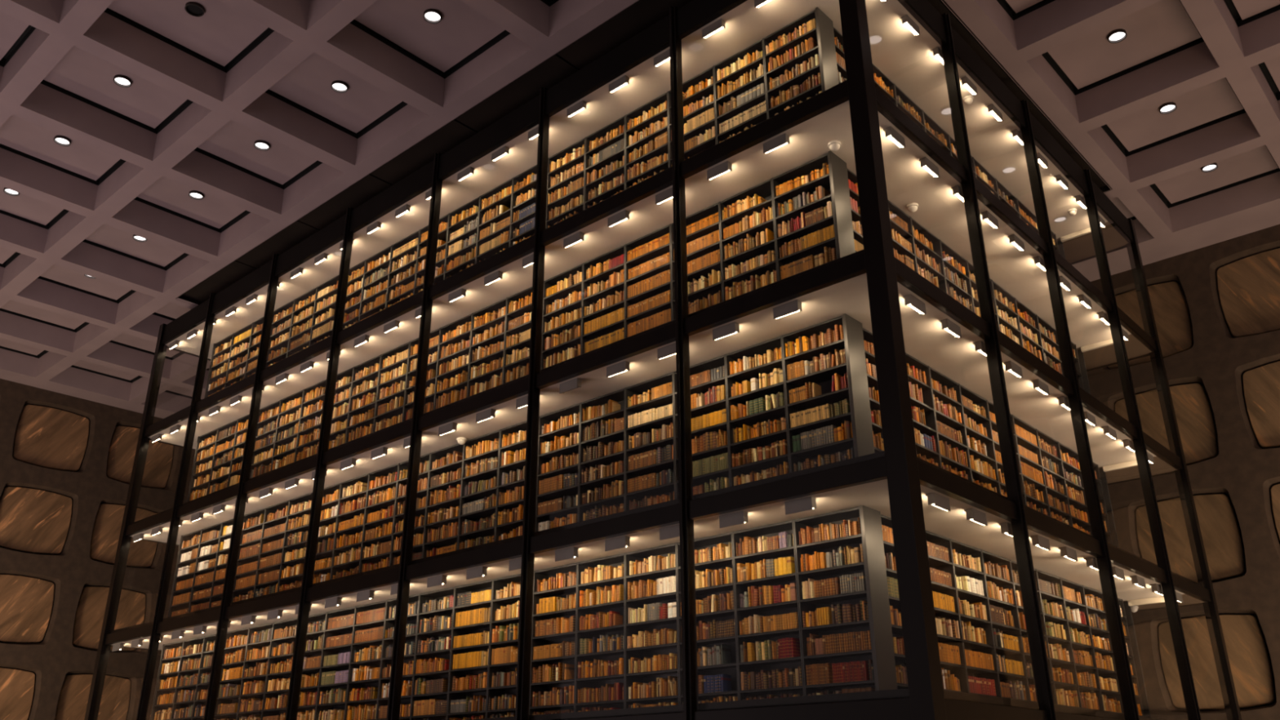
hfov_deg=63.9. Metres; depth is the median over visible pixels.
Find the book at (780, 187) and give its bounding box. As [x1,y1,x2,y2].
[778,183,783,195]
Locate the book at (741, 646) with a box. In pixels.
[739,644,743,662]
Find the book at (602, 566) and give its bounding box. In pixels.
[600,564,608,580]
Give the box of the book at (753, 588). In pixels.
[751,586,759,606]
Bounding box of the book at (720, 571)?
[718,568,725,584]
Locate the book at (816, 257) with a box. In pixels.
[813,254,819,266]
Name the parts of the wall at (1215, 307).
marble panel, marble panel, marble panel, marble panel, marble panel, marble panel, marble panel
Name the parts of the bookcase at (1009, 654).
shelf, shelf, shelf, shelf, shelf, shelf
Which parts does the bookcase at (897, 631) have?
shelf, shelf, shelf, shelf, shelf, shelf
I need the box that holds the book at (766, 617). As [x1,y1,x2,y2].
[764,616,768,631]
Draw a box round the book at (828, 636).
[826,635,831,653]
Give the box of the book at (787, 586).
[785,584,790,601]
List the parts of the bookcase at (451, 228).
shelf, shelf, shelf, shelf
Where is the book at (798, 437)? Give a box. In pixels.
[795,434,801,450]
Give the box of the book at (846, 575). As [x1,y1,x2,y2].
[844,574,848,593]
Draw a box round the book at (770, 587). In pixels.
[768,585,773,604]
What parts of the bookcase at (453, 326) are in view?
shelf, shelf, shelf, shelf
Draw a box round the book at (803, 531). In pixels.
[801,528,806,544]
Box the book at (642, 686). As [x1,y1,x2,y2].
[640,684,643,697]
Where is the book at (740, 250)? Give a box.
[737,239,742,253]
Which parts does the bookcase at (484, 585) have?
shelf, shelf, shelf, shelf, shelf, shelf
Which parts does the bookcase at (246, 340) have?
shelf, shelf, shelf, shelf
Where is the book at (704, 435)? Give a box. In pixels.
[702,433,706,450]
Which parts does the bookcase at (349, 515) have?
shelf, shelf, shelf, shelf, shelf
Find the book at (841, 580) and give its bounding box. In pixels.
[839,576,843,593]
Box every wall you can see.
[0,378,195,719]
[1086,224,1279,719]
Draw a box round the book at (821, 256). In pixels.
[818,253,825,265]
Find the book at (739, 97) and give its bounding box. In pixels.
[736,94,741,106]
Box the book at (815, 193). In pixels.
[813,191,816,200]
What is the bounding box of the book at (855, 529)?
[852,520,858,534]
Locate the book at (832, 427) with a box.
[830,425,838,442]
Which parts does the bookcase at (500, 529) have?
shelf, shelf, shelf, shelf, shelf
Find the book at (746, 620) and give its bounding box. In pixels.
[743,617,748,634]
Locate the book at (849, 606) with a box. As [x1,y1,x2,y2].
[846,604,855,622]
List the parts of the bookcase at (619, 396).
shelf, shelf, shelf, shelf, shelf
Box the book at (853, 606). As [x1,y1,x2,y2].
[852,605,856,621]
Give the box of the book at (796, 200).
[794,196,798,208]
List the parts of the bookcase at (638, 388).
shelf, shelf, shelf, shelf, shelf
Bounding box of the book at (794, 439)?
[791,435,797,452]
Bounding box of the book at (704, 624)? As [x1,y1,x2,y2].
[702,622,707,639]
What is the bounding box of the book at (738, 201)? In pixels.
[736,200,741,213]
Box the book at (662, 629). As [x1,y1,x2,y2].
[660,628,664,644]
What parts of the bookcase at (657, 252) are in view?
shelf, shelf, shelf, shelf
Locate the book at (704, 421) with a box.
[702,414,706,427]
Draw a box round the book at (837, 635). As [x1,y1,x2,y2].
[836,633,839,652]
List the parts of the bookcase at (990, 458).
shelf, shelf, shelf, shelf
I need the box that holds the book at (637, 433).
[635,432,639,447]
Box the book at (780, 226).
[777,223,782,237]
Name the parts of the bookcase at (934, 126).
shelf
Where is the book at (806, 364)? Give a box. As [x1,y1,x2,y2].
[804,360,810,374]
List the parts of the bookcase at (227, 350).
shelf, shelf, shelf, shelf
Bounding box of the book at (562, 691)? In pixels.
[559,688,564,704]
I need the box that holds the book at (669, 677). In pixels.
[667,675,677,696]
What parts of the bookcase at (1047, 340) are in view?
shelf, shelf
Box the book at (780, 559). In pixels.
[777,557,783,575]
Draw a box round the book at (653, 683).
[651,681,656,697]
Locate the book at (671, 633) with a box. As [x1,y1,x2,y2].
[669,631,675,643]
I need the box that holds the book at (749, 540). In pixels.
[748,539,752,553]
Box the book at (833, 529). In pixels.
[831,524,836,538]
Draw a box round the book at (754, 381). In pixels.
[750,377,759,391]
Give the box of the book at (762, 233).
[760,231,764,244]
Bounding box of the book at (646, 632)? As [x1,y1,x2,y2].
[644,630,653,646]
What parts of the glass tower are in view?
post, panel, panel, post, fascia panel, panel, panel, post, fascia panel, fascia panel, post, fascia panel, post, fascia panel, edge trim, edge trim, post, fascia panel, edge trim, post, fascia panel, glass pane, edge trim, panel, panel, panel, panel, corner post, fascia panel, fascia panel, post, fascia panel, panel, post, edge rail, panel, edge rail, panel, fascia panel, edge rail, panel, post, edge rail, post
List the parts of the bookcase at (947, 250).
shelf, shelf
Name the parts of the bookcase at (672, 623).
shelf, shelf, shelf, shelf, shelf, shelf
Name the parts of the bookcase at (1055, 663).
shelf, shelf, shelf, shelf, shelf, shelf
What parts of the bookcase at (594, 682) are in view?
shelf, shelf, shelf, shelf, shelf, shelf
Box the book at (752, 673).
[750,671,759,689]
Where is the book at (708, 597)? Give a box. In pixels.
[706,595,710,612]
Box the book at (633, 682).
[632,682,643,698]
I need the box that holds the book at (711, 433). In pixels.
[709,431,713,448]
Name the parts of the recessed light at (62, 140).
bulb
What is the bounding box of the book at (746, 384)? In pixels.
[742,380,751,393]
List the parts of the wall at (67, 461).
marble panel, marble panel, marble panel, marble panel, marble panel, marble panel, marble panel, marble panel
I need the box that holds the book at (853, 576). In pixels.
[852,573,855,591]
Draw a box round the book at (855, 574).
[853,573,857,591]
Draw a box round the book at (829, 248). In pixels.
[827,247,831,261]
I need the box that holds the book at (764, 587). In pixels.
[763,585,766,604]
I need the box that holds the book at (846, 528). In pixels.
[844,524,848,536]
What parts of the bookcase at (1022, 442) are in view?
shelf, shelf, shelf, shelf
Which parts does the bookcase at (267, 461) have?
shelf, shelf, shelf, shelf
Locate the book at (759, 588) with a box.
[758,586,762,604]
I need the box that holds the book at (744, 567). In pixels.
[742,566,746,581]
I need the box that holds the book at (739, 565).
[736,563,746,582]
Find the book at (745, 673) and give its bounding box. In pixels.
[743,671,748,689]
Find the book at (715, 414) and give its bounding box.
[713,411,718,424]
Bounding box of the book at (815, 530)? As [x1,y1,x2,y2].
[813,528,818,542]
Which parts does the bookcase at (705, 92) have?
shelf, shelf, shelf, shelf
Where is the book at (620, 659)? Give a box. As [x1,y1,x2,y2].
[618,657,623,674]
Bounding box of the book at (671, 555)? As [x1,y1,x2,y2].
[670,555,671,568]
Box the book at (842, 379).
[840,377,844,389]
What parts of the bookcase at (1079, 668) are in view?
shelf, shelf, shelf, shelf, shelf, shelf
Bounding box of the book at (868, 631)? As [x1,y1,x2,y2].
[867,630,871,649]
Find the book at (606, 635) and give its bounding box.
[605,634,612,650]
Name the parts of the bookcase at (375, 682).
shelf, shelf, shelf, shelf, shelf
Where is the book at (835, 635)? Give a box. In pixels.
[834,634,837,653]
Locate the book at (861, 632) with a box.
[860,631,864,649]
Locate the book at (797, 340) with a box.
[795,338,799,353]
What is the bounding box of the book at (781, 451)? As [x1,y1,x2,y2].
[779,440,783,455]
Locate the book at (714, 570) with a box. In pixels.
[714,569,718,585]
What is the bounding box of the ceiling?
[0,0,1279,418]
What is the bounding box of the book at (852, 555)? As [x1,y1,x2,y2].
[850,548,854,563]
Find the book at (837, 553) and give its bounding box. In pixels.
[835,552,839,565]
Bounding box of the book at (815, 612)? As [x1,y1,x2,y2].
[814,609,817,626]
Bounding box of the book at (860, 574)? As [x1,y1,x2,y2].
[858,573,862,591]
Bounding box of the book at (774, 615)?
[773,614,776,631]
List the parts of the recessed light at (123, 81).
bulb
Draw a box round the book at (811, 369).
[809,360,813,373]
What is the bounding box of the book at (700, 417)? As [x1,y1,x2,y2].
[699,416,702,429]
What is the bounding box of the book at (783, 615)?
[782,613,785,629]
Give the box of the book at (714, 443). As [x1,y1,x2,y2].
[712,431,718,448]
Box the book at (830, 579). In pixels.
[829,577,833,595]
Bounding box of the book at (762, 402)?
[758,397,765,412]
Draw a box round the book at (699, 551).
[697,550,700,562]
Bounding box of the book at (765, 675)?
[763,672,768,688]
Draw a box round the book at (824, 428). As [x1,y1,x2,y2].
[822,426,826,444]
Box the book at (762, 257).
[760,254,764,266]
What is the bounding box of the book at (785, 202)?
[783,201,788,213]
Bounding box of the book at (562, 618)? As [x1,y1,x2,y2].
[560,617,569,632]
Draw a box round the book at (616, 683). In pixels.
[615,682,621,700]
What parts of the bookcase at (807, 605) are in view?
shelf, shelf, shelf, shelf, shelf, shelf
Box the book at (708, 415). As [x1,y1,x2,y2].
[706,413,710,426]
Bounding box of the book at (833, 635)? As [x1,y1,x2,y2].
[831,634,835,653]
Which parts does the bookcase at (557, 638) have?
shelf, shelf, shelf, shelf, shelf, shelf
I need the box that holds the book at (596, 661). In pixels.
[592,659,598,676]
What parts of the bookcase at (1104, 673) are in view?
shelf, shelf, shelf, shelf, shelf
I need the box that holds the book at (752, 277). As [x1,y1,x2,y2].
[750,275,755,290]
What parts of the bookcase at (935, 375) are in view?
shelf, shelf, shelf, shelf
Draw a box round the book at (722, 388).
[720,384,725,399]
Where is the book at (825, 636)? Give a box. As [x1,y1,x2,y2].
[824,635,828,653]
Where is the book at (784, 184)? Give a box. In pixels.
[782,182,787,192]
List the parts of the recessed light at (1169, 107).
bulb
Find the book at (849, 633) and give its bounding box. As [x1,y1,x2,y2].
[848,631,852,651]
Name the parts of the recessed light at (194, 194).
bulb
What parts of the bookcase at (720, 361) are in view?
shelf, shelf, shelf, shelf, shelf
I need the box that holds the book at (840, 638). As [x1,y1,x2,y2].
[838,633,842,652]
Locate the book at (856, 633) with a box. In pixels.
[855,631,859,650]
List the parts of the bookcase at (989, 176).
shelf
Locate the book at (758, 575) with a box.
[756,561,760,578]
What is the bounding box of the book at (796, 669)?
[795,668,799,685]
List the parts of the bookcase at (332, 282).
shelf, shelf, shelf, shelf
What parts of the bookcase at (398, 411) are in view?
shelf, shelf, shelf, shelf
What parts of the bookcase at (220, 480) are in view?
shelf, shelf, shelf, shelf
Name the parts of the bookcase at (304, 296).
shelf, shelf, shelf, shelf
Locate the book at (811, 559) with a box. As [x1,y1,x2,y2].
[808,555,813,570]
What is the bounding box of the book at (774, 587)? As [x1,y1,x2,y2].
[773,585,776,603]
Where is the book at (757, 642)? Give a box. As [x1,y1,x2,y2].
[755,641,763,660]
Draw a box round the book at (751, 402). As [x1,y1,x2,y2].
[749,400,754,414]
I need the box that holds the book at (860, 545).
[859,543,863,562]
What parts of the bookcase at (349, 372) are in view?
shelf, shelf, shelf, shelf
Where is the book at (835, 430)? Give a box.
[833,427,838,441]
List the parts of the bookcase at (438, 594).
shelf, shelf, shelf, shelf, shelf, shelf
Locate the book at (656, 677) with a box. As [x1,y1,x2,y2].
[656,677,662,697]
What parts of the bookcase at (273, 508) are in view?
shelf, shelf, shelf, shelf, shelf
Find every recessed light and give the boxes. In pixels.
[3,186,19,195]
[53,135,71,146]
[113,74,132,87]
[133,234,146,241]
[184,1,204,17]
[188,190,204,199]
[253,139,270,151]
[331,80,348,93]
[423,8,441,23]
[1107,28,1126,43]
[1158,102,1176,114]
[1200,162,1217,172]
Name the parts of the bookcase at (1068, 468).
shelf, shelf, shelf, shelf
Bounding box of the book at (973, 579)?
[972,577,976,593]
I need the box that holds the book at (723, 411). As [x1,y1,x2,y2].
[721,408,726,422]
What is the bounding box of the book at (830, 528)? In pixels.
[829,522,834,539]
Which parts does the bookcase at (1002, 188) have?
shelf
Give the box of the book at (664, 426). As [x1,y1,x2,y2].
[662,424,666,439]
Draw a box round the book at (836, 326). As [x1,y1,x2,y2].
[834,324,839,341]
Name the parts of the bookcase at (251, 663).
shelf, shelf, shelf, shelf, shelf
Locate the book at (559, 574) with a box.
[558,573,564,587]
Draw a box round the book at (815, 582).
[813,581,817,597]
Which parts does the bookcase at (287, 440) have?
shelf, shelf, shelf, shelf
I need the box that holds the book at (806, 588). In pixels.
[804,581,808,598]
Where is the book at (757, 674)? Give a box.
[755,673,759,688]
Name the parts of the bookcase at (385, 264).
shelf, shelf, shelf, shelf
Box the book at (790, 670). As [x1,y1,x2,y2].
[788,668,795,686]
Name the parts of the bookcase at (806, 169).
shelf, shelf, shelf, shelf, shelf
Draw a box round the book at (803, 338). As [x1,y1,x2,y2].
[801,336,809,351]
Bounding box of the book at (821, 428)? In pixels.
[820,427,824,444]
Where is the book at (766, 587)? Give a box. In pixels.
[765,586,768,604]
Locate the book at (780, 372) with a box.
[778,369,783,382]
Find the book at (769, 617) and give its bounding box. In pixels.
[767,615,771,631]
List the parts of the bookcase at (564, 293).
shelf, shelf, shelf, shelf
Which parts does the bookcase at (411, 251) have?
shelf, shelf, shelf, shelf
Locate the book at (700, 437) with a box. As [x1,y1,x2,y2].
[699,435,703,451]
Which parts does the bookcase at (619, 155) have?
shelf, shelf, shelf, shelf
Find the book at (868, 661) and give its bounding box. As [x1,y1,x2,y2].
[867,661,871,679]
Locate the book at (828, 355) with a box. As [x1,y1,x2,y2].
[826,354,830,368]
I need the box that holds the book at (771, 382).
[769,372,773,385]
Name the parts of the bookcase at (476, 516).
shelf, shelf, shelf, shelf, shelf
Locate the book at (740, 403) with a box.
[737,403,741,417]
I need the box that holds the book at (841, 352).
[839,349,844,364]
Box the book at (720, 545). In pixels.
[718,542,728,559]
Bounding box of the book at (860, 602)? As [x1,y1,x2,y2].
[859,600,867,620]
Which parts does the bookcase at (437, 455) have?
shelf, shelf, shelf, shelf, shelf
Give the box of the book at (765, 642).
[764,640,768,659]
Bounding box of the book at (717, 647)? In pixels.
[715,645,720,664]
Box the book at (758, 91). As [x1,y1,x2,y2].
[756,84,760,96]
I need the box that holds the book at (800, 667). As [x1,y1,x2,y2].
[799,666,802,685]
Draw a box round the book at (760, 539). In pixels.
[758,537,762,551]
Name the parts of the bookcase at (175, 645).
shelf, shelf, shelf, shelf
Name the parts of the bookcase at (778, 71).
shelf, shelf, shelf, shelf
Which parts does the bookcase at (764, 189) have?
shelf, shelf, shelf, shelf, shelf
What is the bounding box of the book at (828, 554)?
[826,551,832,567]
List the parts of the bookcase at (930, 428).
shelf, shelf, shelf, shelf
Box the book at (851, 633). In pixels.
[850,631,853,651]
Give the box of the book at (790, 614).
[789,613,793,628]
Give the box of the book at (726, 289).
[724,286,730,300]
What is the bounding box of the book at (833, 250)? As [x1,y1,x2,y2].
[831,247,836,260]
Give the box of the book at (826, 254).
[823,246,829,262]
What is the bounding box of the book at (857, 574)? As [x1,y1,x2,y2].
[856,573,860,591]
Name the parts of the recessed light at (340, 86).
bulb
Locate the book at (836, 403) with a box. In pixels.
[834,402,839,415]
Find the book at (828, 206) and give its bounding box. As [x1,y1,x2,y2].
[826,200,831,217]
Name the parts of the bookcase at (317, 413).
shelf, shelf, shelf, shelf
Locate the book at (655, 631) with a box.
[653,629,660,645]
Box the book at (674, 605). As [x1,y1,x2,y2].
[672,602,676,617]
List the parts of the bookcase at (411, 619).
shelf, shelf, shelf, shelf, shelf, shelf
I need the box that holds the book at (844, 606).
[842,604,847,622]
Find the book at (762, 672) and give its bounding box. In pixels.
[760,670,771,688]
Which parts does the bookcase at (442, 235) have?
shelf, shelf, shelf, shelf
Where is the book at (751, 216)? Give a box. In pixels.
[749,215,752,227]
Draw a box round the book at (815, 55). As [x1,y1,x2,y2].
[814,53,818,66]
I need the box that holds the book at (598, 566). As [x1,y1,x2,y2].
[597,564,602,581]
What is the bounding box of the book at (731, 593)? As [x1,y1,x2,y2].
[729,591,733,608]
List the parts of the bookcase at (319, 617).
shelf, shelf, shelf, shelf, shelf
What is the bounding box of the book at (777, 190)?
[775,185,779,195]
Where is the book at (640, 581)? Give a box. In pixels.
[639,579,647,597]
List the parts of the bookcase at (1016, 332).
shelf, shelf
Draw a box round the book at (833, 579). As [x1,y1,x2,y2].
[831,577,835,595]
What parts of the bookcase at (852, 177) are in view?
case frame, shelf, shelf, shelf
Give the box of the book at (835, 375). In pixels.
[834,373,843,390]
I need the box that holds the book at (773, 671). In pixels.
[771,669,776,687]
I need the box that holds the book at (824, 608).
[823,607,827,624]
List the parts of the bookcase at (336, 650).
shelf, shelf, shelf, shelf, shelf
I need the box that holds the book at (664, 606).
[662,604,667,618]
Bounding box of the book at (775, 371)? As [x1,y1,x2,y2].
[773,368,778,383]
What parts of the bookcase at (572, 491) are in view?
shelf, shelf, shelf, shelf, shelf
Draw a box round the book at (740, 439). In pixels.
[738,427,741,441]
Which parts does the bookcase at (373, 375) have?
shelf, shelf, shelf, shelf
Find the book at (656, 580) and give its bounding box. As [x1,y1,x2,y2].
[655,579,657,595]
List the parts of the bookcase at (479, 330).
shelf, shelf, shelf, shelf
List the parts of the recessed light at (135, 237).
bulb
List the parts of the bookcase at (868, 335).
case frame, shelf, shelf, shelf, shelf, shelf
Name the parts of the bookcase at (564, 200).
shelf, shelf, shelf, shelf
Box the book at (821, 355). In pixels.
[819,353,825,369]
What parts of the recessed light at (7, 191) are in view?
bulb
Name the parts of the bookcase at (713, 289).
shelf, shelf, shelf, shelf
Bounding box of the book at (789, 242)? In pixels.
[788,241,791,254]
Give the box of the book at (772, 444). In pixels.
[771,442,774,457]
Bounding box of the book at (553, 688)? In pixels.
[551,687,555,705]
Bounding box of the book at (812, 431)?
[811,430,814,447]
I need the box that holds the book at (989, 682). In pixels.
[987,679,992,695]
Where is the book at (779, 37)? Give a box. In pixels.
[777,35,782,47]
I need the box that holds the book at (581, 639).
[579,638,583,653]
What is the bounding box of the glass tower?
[84,0,1241,719]
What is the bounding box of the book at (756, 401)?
[753,398,759,413]
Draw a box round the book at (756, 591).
[753,588,759,605]
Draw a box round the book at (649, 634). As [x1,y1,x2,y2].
[647,632,652,645]
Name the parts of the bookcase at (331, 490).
shelf, shelf, shelf, shelf, shelf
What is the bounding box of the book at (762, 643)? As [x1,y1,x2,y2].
[760,641,764,660]
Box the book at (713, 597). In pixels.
[711,594,714,612]
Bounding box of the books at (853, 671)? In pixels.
[154,18,1142,719]
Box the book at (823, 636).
[822,635,826,653]
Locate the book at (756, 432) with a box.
[755,424,757,436]
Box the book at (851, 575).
[848,574,853,592]
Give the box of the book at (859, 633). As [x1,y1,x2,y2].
[857,631,862,650]
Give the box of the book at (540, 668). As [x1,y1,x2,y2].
[537,666,542,682]
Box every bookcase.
[151,640,183,719]
[168,529,201,617]
[171,636,204,719]
[188,428,217,502]
[188,522,222,612]
[191,634,216,719]
[205,333,233,397]
[207,418,238,494]
[208,519,233,608]
[214,627,248,719]
[224,322,253,388]
[227,414,248,487]
[231,507,266,602]
[236,622,273,719]
[244,316,263,378]
[249,400,280,478]
[253,499,289,597]
[261,617,297,719]
[265,299,294,368]
[271,389,303,471]
[277,492,312,591]
[286,287,316,357]
[294,379,326,462]
[297,612,326,719]
[309,275,338,346]
[313,482,341,579]
[315,606,355,719]
[328,367,353,449]
[330,473,368,579]
[342,259,365,329]
[344,600,386,719]
[345,354,381,443]
[359,244,391,321]
[359,463,399,573]
[373,341,409,432]
[376,594,419,719]
[385,229,419,308]
[390,453,430,565]
[402,328,439,422]
[409,586,454,719]
[413,213,448,294]
[422,444,464,558]
[434,313,472,409]
[444,195,479,279]
[446,579,493,719]
[457,429,500,550]
[466,297,506,397]
[475,177,512,263]
[485,573,520,718]
[494,421,526,541]
[502,286,532,384]
[509,164,537,247]
[528,562,577,715]
[535,402,580,532]
[541,263,582,369]
[546,137,585,228]
[574,553,625,711]
[578,387,625,521]
[581,244,625,355]
[584,115,625,209]
[625,91,669,189]
[625,223,672,337]
[625,371,675,511]
[625,542,679,708]
[667,66,716,167]
[670,201,723,320]
[673,354,730,499]
[676,532,739,704]
[713,38,768,144]
[719,178,777,302]
[725,335,790,486]
[732,520,804,700]
[763,8,822,118]
[771,152,837,280]
[782,315,855,472]
[793,506,876,695]
[833,27,846,83]
[847,168,863,252]
[862,328,883,453]
[872,63,897,106]
[880,514,908,688]
[888,200,917,272]
[894,84,925,132]
[905,352,941,467]
[911,217,946,293]
[922,110,951,155]
[925,530,968,693]
[928,366,972,481]
[940,240,974,312]
[948,134,976,177]
[950,538,1001,697]
[959,383,1000,494]
[967,261,999,330]
[973,157,999,198]
[981,549,1031,702]
[986,400,1026,506]
[991,280,1023,347]
[995,178,1020,217]
[1010,560,1057,705]
[1013,415,1050,516]
[1015,298,1044,362]
[1017,198,1039,235]
[1036,314,1064,376]
[1036,429,1072,526]
[1036,569,1081,708]
[1050,230,1058,253]
[1058,442,1092,535]
[1060,577,1104,711]
[1071,341,1084,390]
[1083,586,1124,714]
[1093,462,1112,544]
[1117,598,1144,716]
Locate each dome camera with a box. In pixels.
[456,437,466,444]
[827,140,840,151]
[906,202,918,212]
[962,95,973,104]
[1067,208,1077,215]
[1130,605,1138,612]
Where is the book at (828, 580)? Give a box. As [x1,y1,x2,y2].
[826,578,830,595]
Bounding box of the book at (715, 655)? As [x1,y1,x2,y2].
[714,644,720,664]
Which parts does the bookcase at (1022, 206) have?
shelf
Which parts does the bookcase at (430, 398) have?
shelf, shelf, shelf, shelf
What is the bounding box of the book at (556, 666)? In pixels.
[554,665,558,680]
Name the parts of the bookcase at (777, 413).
shelf, shelf, shelf, shelf, shelf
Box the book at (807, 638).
[805,637,810,655]
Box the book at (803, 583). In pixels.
[802,581,805,599]
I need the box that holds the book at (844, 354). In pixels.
[842,348,845,363]
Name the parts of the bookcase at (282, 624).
shelf, shelf, shelf, shelf, shelf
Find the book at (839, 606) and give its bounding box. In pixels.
[836,604,842,622]
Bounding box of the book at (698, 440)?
[697,438,700,452]
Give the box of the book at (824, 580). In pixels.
[823,579,827,595]
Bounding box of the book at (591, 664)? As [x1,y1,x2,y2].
[590,662,592,677]
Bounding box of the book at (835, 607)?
[834,605,838,623]
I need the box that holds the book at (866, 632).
[865,631,869,649]
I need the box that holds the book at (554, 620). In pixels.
[553,619,555,634]
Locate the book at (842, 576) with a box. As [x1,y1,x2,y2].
[841,575,845,593]
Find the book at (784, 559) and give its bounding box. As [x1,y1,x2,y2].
[782,557,787,574]
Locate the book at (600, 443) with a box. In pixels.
[598,441,608,457]
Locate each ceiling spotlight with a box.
[111,643,124,651]
[130,639,143,648]
[132,533,145,542]
[151,433,163,442]
[151,526,164,535]
[159,635,164,641]
[168,340,180,349]
[168,424,181,434]
[171,630,185,639]
[186,328,198,338]
[191,511,204,521]
[192,625,208,635]
[208,405,221,415]
[212,504,226,514]
[216,620,231,630]
[224,306,237,316]
[229,395,243,405]
[240,615,257,625]
[245,293,258,304]
[258,487,274,497]
[266,609,283,620]
[275,373,289,384]
[284,478,300,488]
[289,266,303,279]
[294,604,311,614]
[299,360,315,372]
[311,469,327,479]
[314,253,328,264]
[324,596,342,608]
[325,349,342,359]
[339,238,354,249]
[339,457,356,470]
[353,334,369,346]
[356,590,374,601]
[366,221,382,234]
[370,446,388,459]
[382,320,399,333]
[390,584,397,595]
[395,204,410,217]
[403,437,410,448]
[414,307,421,318]
[425,189,431,199]
[426,574,447,587]
[438,422,457,435]
[448,288,466,302]
[457,166,474,182]
[466,566,488,579]
[475,408,496,422]
[484,271,502,285]
[491,146,509,161]
[508,557,521,570]
[515,395,528,408]
[522,253,533,267]
[528,126,538,140]
[555,546,578,561]
[559,377,582,393]
[563,231,584,248]
[566,100,586,117]
[604,536,630,551]
[606,360,630,377]
[607,209,630,227]
[608,75,629,93]
[653,48,670,67]
[655,186,672,204]
[657,342,675,359]
[659,524,679,540]
[702,18,725,39]
[706,160,732,181]
[712,321,739,340]
[719,511,748,528]
[754,0,770,8]
[763,133,790,154]
[773,299,802,319]
[784,496,816,515]
[883,126,905,148]
[900,14,919,35]
[902,293,926,315]
[919,156,939,177]
[925,492,951,511]
[931,46,943,64]
[939,318,961,337]
[951,185,964,201]
[960,75,977,95]
[964,508,987,525]
[973,340,986,355]
[980,210,999,228]
[986,103,1003,121]
[999,522,1013,536]
[1003,360,1022,377]
[1007,234,1025,251]
[1010,128,1023,146]
[1030,534,1050,551]
[1031,378,1049,395]
[1032,255,1045,271]
[1036,152,1048,168]
[1054,174,1069,189]
[1056,395,1070,410]
[1057,546,1077,561]
[1059,275,1071,290]
[1074,195,1086,208]
[1076,293,1092,308]
[1084,411,1096,426]
[1084,556,1097,569]
[1097,311,1109,324]
[1098,214,1106,227]
[1102,426,1117,439]
[1111,566,1124,580]
[1121,328,1128,340]
[1121,439,1134,451]
[1129,575,1146,588]
[1146,452,1154,463]
[1149,583,1163,595]
[1175,591,1182,602]
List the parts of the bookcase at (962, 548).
shelf, shelf, shelf, shelf, shelf, shelf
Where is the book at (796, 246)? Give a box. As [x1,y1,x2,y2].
[794,239,798,252]
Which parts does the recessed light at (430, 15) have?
bulb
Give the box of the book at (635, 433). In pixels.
[634,433,635,447]
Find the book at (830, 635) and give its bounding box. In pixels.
[829,634,833,653]
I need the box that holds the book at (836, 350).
[834,349,839,365]
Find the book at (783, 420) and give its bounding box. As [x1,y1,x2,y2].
[781,417,785,430]
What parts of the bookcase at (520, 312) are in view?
shelf, shelf, shelf, shelf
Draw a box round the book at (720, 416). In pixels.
[717,409,722,423]
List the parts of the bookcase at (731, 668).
shelf, shelf, shelf, shelf, shelf, shelf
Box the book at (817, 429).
[816,428,819,446]
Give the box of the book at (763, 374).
[761,373,767,387]
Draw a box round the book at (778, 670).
[776,668,784,687]
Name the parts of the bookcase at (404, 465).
shelf, shelf, shelf, shelf, shelf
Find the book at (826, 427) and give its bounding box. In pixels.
[825,426,829,444]
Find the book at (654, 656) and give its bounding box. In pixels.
[653,655,657,671]
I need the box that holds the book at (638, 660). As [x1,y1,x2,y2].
[637,659,642,672]
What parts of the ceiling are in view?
coffer panel, coffer panel, coffer panel, coffer panel, coffer panel, coffer panel, coffer panel, coffer panel, coffer panel, coffer panel, coffer panel, coffer panel, coffer panel, coffer panel, coffer panel, coffer panel, coffer panel, coffer panel, shaft panel, coffer panel, coffer panel, coffer panel, coffer panel, coffer panel, coffer panel, coffer panel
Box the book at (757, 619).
[757,618,759,632]
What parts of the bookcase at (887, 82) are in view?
shelf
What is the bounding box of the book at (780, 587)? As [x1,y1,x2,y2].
[777,585,785,602]
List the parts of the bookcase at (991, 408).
shelf, shelf, shelf, shelf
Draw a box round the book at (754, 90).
[752,86,756,98]
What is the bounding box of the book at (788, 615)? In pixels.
[786,613,790,629]
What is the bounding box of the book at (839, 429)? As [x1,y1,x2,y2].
[837,426,842,440]
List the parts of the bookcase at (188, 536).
shelf, shelf, shelf, shelf, shelf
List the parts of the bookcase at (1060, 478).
shelf, shelf, shelf, shelf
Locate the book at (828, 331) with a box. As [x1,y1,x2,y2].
[826,328,833,343]
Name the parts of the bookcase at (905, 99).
shelf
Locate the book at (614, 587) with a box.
[612,585,617,601]
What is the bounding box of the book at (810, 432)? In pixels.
[808,431,812,448]
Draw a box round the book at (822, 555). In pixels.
[819,551,826,568]
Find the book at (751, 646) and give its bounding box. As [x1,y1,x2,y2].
[746,642,756,661]
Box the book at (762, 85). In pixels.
[760,83,764,93]
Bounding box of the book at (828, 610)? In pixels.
[826,606,832,624]
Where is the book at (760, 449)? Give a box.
[757,446,763,460]
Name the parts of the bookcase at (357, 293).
shelf, shelf, shelf, shelf, case frame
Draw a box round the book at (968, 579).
[966,576,971,591]
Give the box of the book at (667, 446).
[666,444,668,460]
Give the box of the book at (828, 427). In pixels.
[827,426,831,443]
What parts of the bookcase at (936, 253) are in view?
shelf, shelf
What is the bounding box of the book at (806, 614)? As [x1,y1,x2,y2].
[804,613,808,626]
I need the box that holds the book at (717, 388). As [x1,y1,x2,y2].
[715,385,720,401]
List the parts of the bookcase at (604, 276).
shelf, shelf, shelf, shelf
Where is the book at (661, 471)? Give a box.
[661,471,663,484]
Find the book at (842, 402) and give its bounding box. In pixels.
[841,400,845,413]
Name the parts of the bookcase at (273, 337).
shelf, shelf, shelf, shelf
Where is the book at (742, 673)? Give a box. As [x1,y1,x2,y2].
[740,671,744,689]
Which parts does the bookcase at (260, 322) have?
shelf, shelf, shelf, shelf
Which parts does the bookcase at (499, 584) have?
shelf, shelf, shelf, shelf, shelf, shelf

